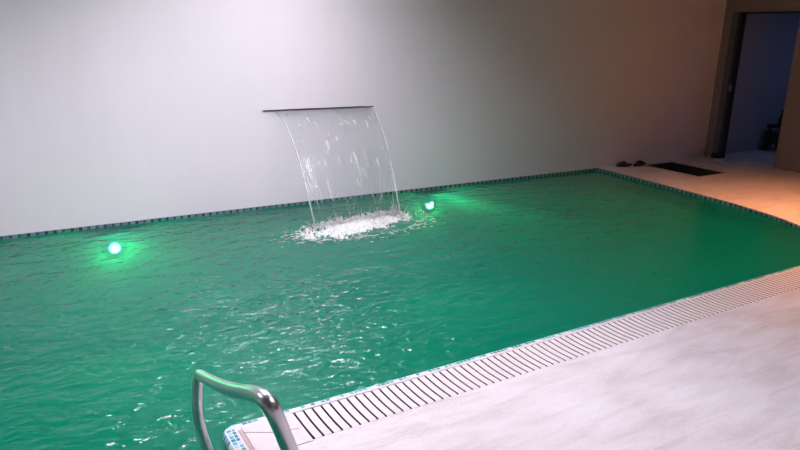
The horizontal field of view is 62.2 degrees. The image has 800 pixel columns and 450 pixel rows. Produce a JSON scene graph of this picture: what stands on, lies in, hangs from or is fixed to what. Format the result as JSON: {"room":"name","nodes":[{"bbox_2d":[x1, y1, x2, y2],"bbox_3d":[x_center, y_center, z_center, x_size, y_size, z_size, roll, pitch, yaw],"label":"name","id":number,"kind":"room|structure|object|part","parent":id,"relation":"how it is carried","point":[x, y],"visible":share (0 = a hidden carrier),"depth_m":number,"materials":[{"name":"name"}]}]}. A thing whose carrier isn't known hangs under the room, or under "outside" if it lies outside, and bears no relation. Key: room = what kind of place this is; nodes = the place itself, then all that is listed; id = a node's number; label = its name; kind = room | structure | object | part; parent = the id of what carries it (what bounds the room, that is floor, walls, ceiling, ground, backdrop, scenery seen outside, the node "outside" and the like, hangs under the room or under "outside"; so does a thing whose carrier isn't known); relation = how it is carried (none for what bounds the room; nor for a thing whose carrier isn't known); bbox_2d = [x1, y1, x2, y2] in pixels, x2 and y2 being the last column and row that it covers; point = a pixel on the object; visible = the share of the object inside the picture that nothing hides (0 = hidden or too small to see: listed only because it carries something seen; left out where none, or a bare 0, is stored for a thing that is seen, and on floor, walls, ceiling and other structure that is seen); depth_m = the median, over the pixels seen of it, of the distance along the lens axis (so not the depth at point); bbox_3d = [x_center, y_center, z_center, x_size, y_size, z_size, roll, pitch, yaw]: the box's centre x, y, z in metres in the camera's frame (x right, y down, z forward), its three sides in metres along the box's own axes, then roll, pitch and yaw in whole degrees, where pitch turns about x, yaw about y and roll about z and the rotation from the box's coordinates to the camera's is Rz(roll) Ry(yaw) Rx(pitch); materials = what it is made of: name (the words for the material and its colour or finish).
{"room":"spa","nodes":[
{"label":"spa","id":0,"kind":"room"},
{"bbox_2d":[0,0,726,235],"bbox_3d":[1.066,-1.228,7.822,16.100,4.400,0.120,-8,18,-30],"label":"wall","id":1,"kind":"structure","parent":0,"point":[112,111],"depth_m":6.59,"materials":[{"name":"white paint"}]},
{"bbox_2d":[263,106,373,110],"bbox_3d":[-0.790,-1.163,6.618,1.199,0.012,0.012,-8,18,-30],"label":"spout","id":2,"kind":"object","parent":1,"relation":"attached to","point":[355,106],"visible":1,"depth_m":6.59,"materials":[{"name":"metal"}]},
{"bbox_2d":[273,107,401,226],"bbox_3d":[-0.531,-0.578,6.358,1.070,0.969,0.925,-8,18,-30],"label":"waterfall","id":3,"kind":"object","parent":2,"relation":"attached to","point":[371,107],"visible":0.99,"depth_m":6.23,"materials":[{"name":"liquid"}]},
{"bbox_2d":[0,168,799,239],"bbox_3d":[-0.661,0.379,4.994,9.695,0.201,3.558,-8,18,-30],"label":"trim","id":4,"kind":"structure","parent":1,"relation":"attached to","point":[592,169],"depth_m":6.79,"materials":[{"name":"teal tile"}]},
{"bbox_2d":[0,170,799,449],"bbox_3d":[-0.246,0.505,4.327,9.720,0.009,5.143,-8,18,-30],"label":"pool water","id":5,"kind":"object","parent":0,"point":[105,333],"visible":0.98,"depth_m":4.52,"materials":[{"name":"green liquid"}]},
{"bbox_2d":[270,202,435,243],"bbox_3d":[-0.361,-0.060,5.971,1.709,0.185,0.864,-8,18,-30],"label":"foam","id":6,"kind":"object","parent":5,"relation":"on","point":[355,224],"visible":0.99,"depth_m":5.97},
{"bbox_2d":[234,148,799,449],"bbox_3d":[3.251,0.476,4.560,15.980,0.001,8.385,-8,18,-30],"label":"floor","id":7,"kind":"structure","parent":0,"point":[729,379],"depth_m":3.22,"materials":[{"name":"beige tile"}]},
{"bbox_2d":[192,369,298,449],"bbox_3d":[-0.457,0.778,2.274,0.366,1.049,1.056,-8,18,-30],"label":"handrail","id":8,"kind":"object","parent":7,"relation":"on","point":[258,395],"visible":1,"depth_m":1.80,"materials":[{"name":"metal"}]},
{"bbox_2d":[238,429,253,449],"bbox_3d":[-0.387,1.030,2.365,0.016,0.002,1.190,-8,18,-30],"label":"trim","id":9,"kind":"structure","parent":7,"relation":"on","point":[241,432],"depth_m":2.78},
{"bbox_2d":[241,411,319,449],"bbox_3d":[-0.285,1.010,2.439,0.233,0.005,1.219,-8,18,-30],"label":"tile","id":10,"kind":"structure","parent":7,"relation":"on","point":[259,441],"depth_m":2.81,"materials":[{"name":"tile"}]},
{"bbox_2d":[244,428,312,445],"bbox_3d":[-0.518,0.896,2.809,0.240,0.004,0.201,-8,18,-30],"label":"trim","id":11,"kind":"structure","parent":10,"relation":"on","point":[296,428],"depth_m":2.83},
{"bbox_2d":[292,267,799,438],"bbox_3d":[1.475,0.611,4.019,4.446,0.032,0.244,-8,19,-30],"label":"overflow grating","id":12,"kind":"object","parent":7,"relation":"in","point":[380,402],"visible":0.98,"depth_m":3.53,"materials":[{"name":"plastic"}]},
{"bbox_2d":[616,161,631,166],"bbox_3d":[3.048,-0.835,9.003,0.270,0.068,0.116,-6,17,-24],"label":"slipper","id":13,"kind":"object","parent":7,"relation":"on","point":[623,163],"visible":1,"depth_m":8.96,"materials":[{"name":"black rubber"}]},
{"bbox_2d":[633,160,645,165],"bbox_3d":[3.274,-0.850,9.071,0.270,0.068,0.116,-11,20,-37],"label":"slipper","id":14,"kind":"object","parent":7,"relation":"on","point":[639,162],"visible":1,"depth_m":9.05,"materials":[{"name":"black rubber"}]},
{"bbox_2d":[643,161,727,176],"bbox_3d":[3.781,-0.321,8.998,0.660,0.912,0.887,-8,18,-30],"label":"doormat","id":15,"kind":"object","parent":7,"relation":"in","point":[675,167],"visible":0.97,"depth_m":9.11,"materials":[{"name":"black rubber"}]},
{"bbox_2d":[708,155,729,165],"bbox_3d":[4.557,-0.919,9.449,0.061,0.040,0.704,1,16,1],"label":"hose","id":16,"kind":"object","parent":7,"relation":"on","point":[709,156],"visible":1,"depth_m":9.51,"materials":[{"name":"black rubber"}]},
{"bbox_2d":[764,124,780,150],"bbox_3d":[6.012,-1.366,10.447,0.340,0.411,0.340,-8,18,-30],"label":"stool","id":17,"kind":"object","parent":7,"relation":"on","point":[772,136],"visible":0.48,"depth_m":10.43,"materials":[{"name":"black"}]},
{"bbox_3d":[5.820,-1.365,10.499,0.062,0.373,0.036,5,16,14],"label":"leg","id":18,"kind":"part","parent":17,"relation":"part of","materials":[{"name":"black"}]},
{"bbox_2d":[768,131,779,143],"bbox_3d":[6.012,-1.371,10.445,0.290,0.180,0.290,-8,18,-30],"label":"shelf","id":19,"kind":"object","parent":17,"relation":"attached to","point":[773,136],"depth_m":10.42,"materials":[{"name":"black"}]},
{"bbox_3d":[6.015,-1.540,10.397,0.340,0.050,0.340,-8,18,-30],"label":"seat","id":20,"kind":"part","parent":17,"relation":"part of","materials":[{"name":"black"}]},
{"bbox_2d":[778,110,783,124],"bbox_3d":[5.993,-1.673,10.320,0.182,0.245,0.218,7,17,19],"label":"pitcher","id":21,"kind":"object","parent":17,"relation":"on","point":[781,115],"visible":0.12,"depth_m":10.31,"materials":[{"name":"black"}]},
{"bbox_2d":[598,168,799,226],"bbox_3d":[3.281,-0.239,7.113,0.622,0.032,3.815,-2,16,-11],"label":"trim","id":22,"kind":"structure","parent":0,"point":[598,168],"depth_m":7.22,"materials":[{"name":"teal tile"}]},
{"bbox_2d":[704,0,799,172],"bbox_3d":[6.773,-1.417,6.147,0.120,2.900,8.355,-8,18,-30],"label":"wall","id":23,"kind":"structure","parent":0,"point":[787,157],"depth_m":8.90,"materials":[{"name":"paint"}]},
{"bbox_2d":[712,11,799,157],"bbox_3d":[4.922,-1.888,9.202,0.137,2.055,0.940,-8,18,-30],"label":"door frame","id":24,"kind":"structure","parent":23,"relation":"in","point":[739,18],"depth_m":9.46,"materials":[{"name":"metal"}]},
{"bbox_3d":[4.673,-1.988,9.534,0.012,2.055,0.090,-8,18,-30],"label":"casing","id":25,"kind":"part","parent":24,"relation":"part of","materials":[{"name":"brown wood"}]},
{"bbox_2d":[725,13,799,152],"bbox_3d":[8.495,-1.665,7.134,3.880,2.900,8.355,-8,18,-30],"label":"wall","id":26,"kind":"structure","parent":0,"point":[769,40],"depth_m":10.21,"materials":[{"name":"paint"}]},
{"bbox_3d":[-0.270,1.175,4.512,9.695,1.050,5.143,-8,18,-30],"label":"basin","id":27,"kind":"object","parent":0,"visible":0},
{"bbox_2d":[223,266,799,449],"bbox_3d":[0.125,1.094,2.545,8.454,0.202,1.635,-8,18,-30],"label":"trim","id":28,"kind":"structure","parent":27,"relation":"attached to","point":[231,439],"depth_m":3.37,"materials":[{"name":"teal tile"}]}
]}

